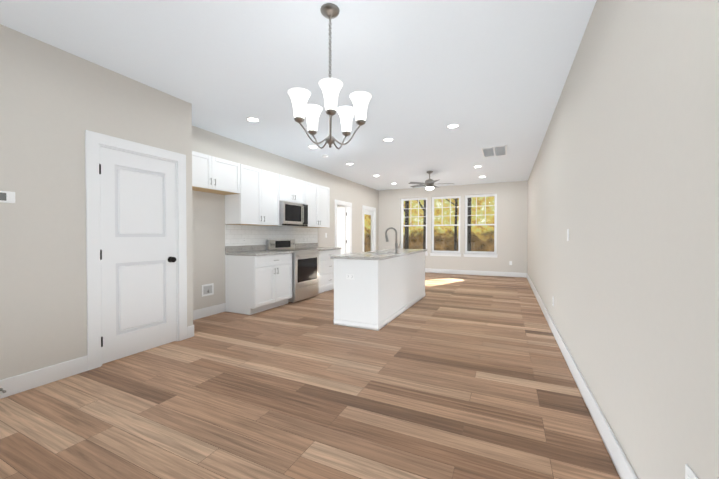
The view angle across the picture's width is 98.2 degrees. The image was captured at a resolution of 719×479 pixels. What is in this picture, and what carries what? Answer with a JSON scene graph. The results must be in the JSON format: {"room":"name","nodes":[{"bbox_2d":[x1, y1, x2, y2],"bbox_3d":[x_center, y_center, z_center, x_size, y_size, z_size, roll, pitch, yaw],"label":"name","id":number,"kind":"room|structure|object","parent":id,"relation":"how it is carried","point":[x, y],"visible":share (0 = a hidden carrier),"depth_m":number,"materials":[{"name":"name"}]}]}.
{"room":"kitchen","nodes":[
{"label":"kitchen","id":0,"kind":"room"},
{"bbox_2d":[0,24,192,379],"bbox_3d":[-2.919,-0.198,1.813,0.120,2.740,4.180,0,1,25],"label":"wall","id":1,"kind":"structure","parent":0,"point":[55,103],"depth_m":2.55,"materials":[{"name":"paint"}]},
{"bbox_2d":[0,191,14,202],"bbox_3d":[-2.614,-0.314,2.287,0.024,0.084,0.120,0,1,25],"label":"thermostat","id":2,"kind":"object","parent":1,"relation":"attached to","point":[7,196],"visible":1,"depth_m":2.30,"materials":[{"name":"white plastic"}]},
{"bbox_2d":[0,356,87,398],"bbox_3d":[-3.073,1.111,1.349,0.015,0.135,3.118,0,1,25],"label":"baseboard","id":3,"kind":"structure","parent":1,"relation":"attached to","point":[13,385],"depth_m":2.48,"materials":[{"name":"white wood"}]},
{"bbox_2d":[85,130,186,369],"bbox_3d":[-2.257,0.093,3.197,0.138,2.122,0.944,0,1,25],"label":"door frame","id":4,"kind":"structure","parent":1,"relation":"attached to","point":[95,142],"depth_m":2.83,"materials":[{"name":"white wood"}]},
{"bbox_2d":[99,147,176,363],"bbox_3d":[-2.202,0.145,3.160,0.105,1.995,0.734,0,1,25],"label":"door","id":5,"kind":"structure","parent":1,"relation":"in","point":[138,242],"depth_m":3.13,"materials":[{"name":"white wood"}]},
{"bbox_2d":[187,325,193,337],"bbox_3d":[-2.243,1.079,3.828,0.635,0.135,0.029,0,1,25],"label":"baseboard","id":6,"kind":"structure","parent":1,"relation":"attached to","point":[190,329],"depth_m":3.65,"materials":[{"name":"white wood"}]},
{"bbox_2d":[192,126,378,309],"bbox_3d":[-0.972,-0.271,7.452,0.120,2.740,7.680,0,1,25],"label":"wall","id":7,"kind":"structure","parent":0,"point":[208,216],"depth_m":4.88,"materials":[{"name":"paint"}]},
{"bbox_2d":[202,283,213,296],"bbox_3d":[-2.237,0.746,4.612,0.030,0.170,0.200,0,1,25],"label":"box","id":8,"kind":"object","parent":7,"relation":"attached to","point":[207,289],"visible":1,"depth_m":4.62,"materials":[{"name":"white plastic"}]},
{"bbox_2d":[193,303,225,319],"bbox_3d":[-2.332,1.071,4.435,0.015,0.135,1.032,0,1,25],"label":"baseboard","id":9,"kind":"structure","parent":7,"relation":"attached to","point":[208,311],"depth_m":4.63,"materials":[{"name":"white wood"}]},
{"bbox_2d":[192,151,239,194],"bbox_3d":[-2.163,-0.921,4.343,0.370,0.460,1.017,0,1,25],"label":"upper cabinet","id":10,"kind":"object","parent":7,"relation":"attached to","point":[213,174],"visible":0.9,"depth_m":4.34,"materials":[{"name":"white wood"}]},
{"bbox_2d":[225,164,279,225],"bbox_3d":[-1.752,-0.702,5.214,0.370,0.920,0.897,0,1,25],"label":"upper cabinet","id":11,"kind":"object","parent":7,"relation":"attached to","point":[255,202],"visible":0.96,"depth_m":5.02,"materials":[{"name":"white wood"}]},
{"bbox_2d":[225,224,317,249],"bbox_3d":[-1.546,0.032,6.090,0.006,0.569,2.640,0,1,25],"label":"tile backsplash","id":12,"kind":"structure","parent":7,"relation":"attached to","point":[256,235],"depth_m":5.66,"materials":[{"name":"white tile"}]},
{"bbox_2d":[279,174,304,203],"bbox_3d":[-1.395,-0.935,5.967,0.370,0.475,0.770,0,1,25],"label":"upper cabinet","id":13,"kind":"object","parent":7,"relation":"attached to","point":[291,189],"visible":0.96,"depth_m":5.86,"materials":[{"name":"white wood"}]},
{"bbox_2d":[279,201,307,226],"bbox_3d":[-1.356,-0.473,5.955,0.456,0.433,0.762,0,1,25],"label":"microwave","id":14,"kind":"object","parent":13,"relation":"attached to","point":[291,214],"visible":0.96,"depth_m":5.79,"materials":[{"name":"silver metal"}]},
{"bbox_2d":[305,181,329,227],"bbox_3d":[-1.022,-0.722,6.758,0.370,0.920,0.967,0,1,25],"label":"upper cabinet","id":15,"kind":"object","parent":7,"relation":"attached to","point":[317,199],"visible":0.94,"depth_m":6.67,"materials":[{"name":"white wood"}]},
{"bbox_2d":[337,207,345,253],"bbox_3d":[-0.743,0.070,8.946,0.734,1.995,0.105,0,1,25],"label":"door","id":16,"kind":"structure","parent":7,"relation":"in","point":[341,227],"depth_m":8.86,"materials":[{"name":"white wood"}]},
{"bbox_2d":[335,199,351,253],"bbox_3d":[-0.480,0.024,8.473,0.138,2.122,0.964,0,1,25],"label":"door frame","id":17,"kind":"structure","parent":7,"relation":"attached to","point":[348,205],"depth_m":8.79,"materials":[{"name":"white wood"}]},
{"bbox_2d":[364,210,372,251],"bbox_3d":[0.278,0.055,10.051,0.090,1.995,0.854,0,1,25],"label":"door","id":18,"kind":"structure","parent":7,"relation":"in","point":[367,212],"depth_m":10.31,"materials":[{"name":"white metal"}]},
{"bbox_2d":[362,205,375,251],"bbox_3d":[0.268,0.004,10.055,0.138,2.122,1.084,0,1,25],"label":"door frame","id":19,"kind":"structure","parent":7,"relation":"attached to","point":[373,209],"depth_m":10.28,"materials":[{"name":"white wood"}]},
{"bbox_2d":[0,0,596,190],"bbox_3d":[-0.508,-1.638,4.870,6.750,0.060,12.400,0,1,25],"label":"ceiling","id":20,"kind":"structure","parent":0,"point":[481,73],"depth_m":2.83,"materials":[{"name":"paint"}]},
{"bbox_2d":[246,117,259,121],"bbox_3d":[-1.418,-1.595,4.150,0.184,0.007,0.184,0,1,25],"label":"recessed light","id":21,"kind":"object","parent":20,"relation":"in","point":[253,119],"visible":1,"depth_m":4.14,"materials":[{"name":"white plastic"}]},
{"bbox_2d":[287,3,371,148],"bbox_3d":[-0.191,-1.102,2.156,0.558,0.940,0.549,0,1,25],"label":"chandelier","id":22,"kind":"object","parent":20,"relation":"hanging from","point":[330,88],"visible":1,"depth_m":2.08,"materials":[{"name":"white glass"}]},
{"bbox_2d":[383,138,393,141],"bbox_3d":[0.464,-1.606,5.019,0.184,0.007,0.184,0,1,25],"label":"recessed light","id":23,"kind":"object","parent":20,"relation":"in","point":[388,139],"visible":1,"depth_m":5.00,"materials":[{"name":"white plastic"}]},
{"bbox_2d":[408,171,453,189],"bbox_3d":[1.718,-1.416,7.552,1.095,0.454,1.077,0,1,25],"label":"ceiling fan","id":24,"kind":"object","parent":20,"relation":"hanging from","point":[429,182],"visible":1,"depth_m":7.46,"materials":[{"name":"silver metal"}]},
{"bbox_2d":[446,124,459,127],"bbox_3d":[1.318,-1.598,4.393,0.184,0.007,0.184,0,1,25],"label":"recessed light","id":25,"kind":"object","parent":20,"relation":"in","point":[452,125],"visible":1,"depth_m":4.38,"materials":[{"name":"white plastic"}]},
{"bbox_2d":[481,145,506,156],"bbox_3d":[2.479,-1.613,5.725,0.420,0.012,0.700,0,1,25],"label":"ceiling vent","id":26,"kind":"object","parent":20,"relation":"in","point":[494,151],"visible":1,"depth_m":5.69,"materials":[{"name":"white plastic"}]},
{"bbox_2d":[0,272,619,478],"bbox_3d":[-0.508,1.162,4.906,6.750,0.060,12.400,0,1,25],"label":"floor","id":27,"kind":"structure","parent":0,"point":[455,376],"depth_m":2.20,"materials":[{"name":"brown wood"}]},
{"bbox_2d":[225,253,291,314],"bbox_3d":[-1.626,0.686,5.171,0.650,0.885,0.895,0,1,25],"label":"base cabinet","id":28,"kind":"object","parent":27,"relation":"on","point":[255,284],"visible":1,"depth_m":4.84,"materials":[{"name":"white wood"}]},
{"bbox_2d":[267,239,319,302],"bbox_3d":[-1.225,0.559,5.907,0.691,1.120,0.766,0,1,25],"label":"range","id":29,"kind":"object","parent":27,"relation":"on","point":[305,273],"visible":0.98,"depth_m":5.75,"materials":[{"name":"silver metal"}]},
{"bbox_2d":[318,249,340,293],"bbox_3d":[-0.895,0.666,6.717,0.650,0.885,0.965,0,1,25],"label":"base cabinet","id":30,"kind":"object","parent":27,"relation":"on","point":[326,272],"visible":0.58,"depth_m":6.51,"materials":[{"name":"white wood"}]},
{"bbox_2d":[225,243,340,255],"bbox_3d":[-1.259,0.162,5.956,0.637,0.138,2.650,0,1,25],"label":"countertop","id":31,"kind":"structure","parent":30,"relation":"on","point":[253,250],"depth_m":5.25,"materials":[{"name":"stone"}]},
{"bbox_2d":[334,251,424,330],"bbox_3d":[0.461,0.685,5.172,0.687,0.886,2.496,0,1,25],"label":"kitchen island","id":32,"kind":"object","parent":27,"relation":"on","point":[377,290],"depth_m":4.12,"materials":[{"name":"white wood"}]},
{"bbox_2d":[330,247,425,258],"bbox_3d":[0.475,0.222,5.159,0.710,0.038,2.550,0,1,25],"label":"island countertop","id":33,"kind":"structure","parent":32,"relation":"on","point":[389,253],"depth_m":4.43,"materials":[{"name":"grey stone"}]},
{"bbox_2d":[385,227,400,252],"bbox_3d":[0.517,0.010,4.793,0.262,0.397,0.064,0,1,25],"label":"faucet","id":34,"kind":"object","parent":33,"relation":"on","point":[396,244],"depth_m":4.77,"materials":[{"name":"silver metal"}]},
{"bbox_2d":[378,181,527,272],"bbox_3d":[2.738,-0.303,9.857,4.530,2.740,0.160,0,1,25],"label":"wall","id":35,"kind":"structure","parent":0,"point":[512,206],"depth_m":9.39,"materials":[{"name":"paint"}]},
{"bbox_2d":[401,197,426,251],"bbox_3d":[1.823,-0.477,10.329,0.898,1.783,0.074,0,1,25],"label":"window","id":36,"kind":"structure","parent":35,"relation":"in","point":[403,212],"depth_m":10.36,"materials":[{"name":"clear glass"}]},
{"bbox_2d":[430,253,460,256],"bbox_3d":[2.708,0.473,9.815,0.970,0.101,0.130,0,1,25],"label":"window sill","id":37,"kind":"structure","parent":35,"relation":"attached to","point":[446,254],"depth_m":9.76,"materials":[{"name":"white wood"}]},
{"bbox_2d":[432,196,460,252],"bbox_3d":[2.749,-0.471,9.891,0.898,1.783,0.074,0,1,25],"label":"window","id":38,"kind":"structure","parent":35,"relation":"in","point":[433,216],"depth_m":9.89,"materials":[{"name":"clear glass"}]},
{"bbox_2d":[425,268,523,276],"bbox_3d":[2.686,1.000,9.800,4.500,0.135,0.019,0,1,25],"label":"baseboard","id":39,"kind":"structure","parent":35,"relation":"attached to","point":[448,271],"depth_m":9.43,"materials":[{"name":"white wood"}]},
{"bbox_2d":[463,253,497,257],"bbox_3d":[3.634,0.479,9.377,0.970,0.101,0.130,0,1,25],"label":"window sill","id":40,"kind":"structure","parent":35,"relation":"attached to","point":[479,255],"depth_m":9.34,"materials":[{"name":"white wood"}]},
{"bbox_2d":[465,194,496,253],"bbox_3d":[3.676,-0.465,9.453,0.898,1.783,0.074,0,1,25],"label":"window","id":41,"kind":"structure","parent":35,"relation":"in","point":[483,224],"depth_m":9.43,"materials":[{"name":"clear glass"}]},
{"bbox_2d":[527,0,718,478],"bbox_3d":[2.313,-0.220,3.521,0.120,2.740,11.980,0,1,25],"label":"wall","id":42,"kind":"structure","parent":0,"point":[623,183],"depth_m":1.34,"materials":[{"name":"paint"}]},
{"bbox_2d":[524,273,637,478],"bbox_3d":[2.241,1.082,3.549,0.019,0.135,11.700,0,1,25],"label":"baseboard","id":43,"kind":"structure","parent":42,"relation":"attached to","point":[619,459],"depth_m":1.99,"materials":[{"name":"white wood"}]},
{"bbox_2d":[685,464,697,478],"bbox_3d":[1.028,0.773,0.966,0.008,0.114,0.070,0,1,25],"label":"electrical outlet","id":44,"kind":"object","parent":42,"relation":"attached to","point":[689,473],"visible":1,"depth_m":0.97,"materials":[{"name":"white plastic"}]},
{"label":"outside","id":45,"kind":"structure","parent":0,"visible":0},
{"bbox_2d":[404,200,425,248],"bbox_3d":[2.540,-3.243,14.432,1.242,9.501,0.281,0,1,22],"label":"trunk","id":46,"kind":"object","parent":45,"point":[406,210],"depth_m":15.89,"materials":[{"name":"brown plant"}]},
{"bbox_2d":[364,196,494,251],"bbox_3d":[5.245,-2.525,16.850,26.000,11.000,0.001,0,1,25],"label":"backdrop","id":47,"kind":"structure","parent":45,"point":[445,246],"depth_m":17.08,"materials":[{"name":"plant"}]},
{"bbox_2d":[446,198,470,250],"bbox_3d":[4.496,-3.222,12.878,2.171,9.502,0.268,1,1,34],"label":"trunk","id":48,"kind":"object","parent":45,"point":[469,201],"depth_m":12.82,"materials":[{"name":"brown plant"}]}
]}

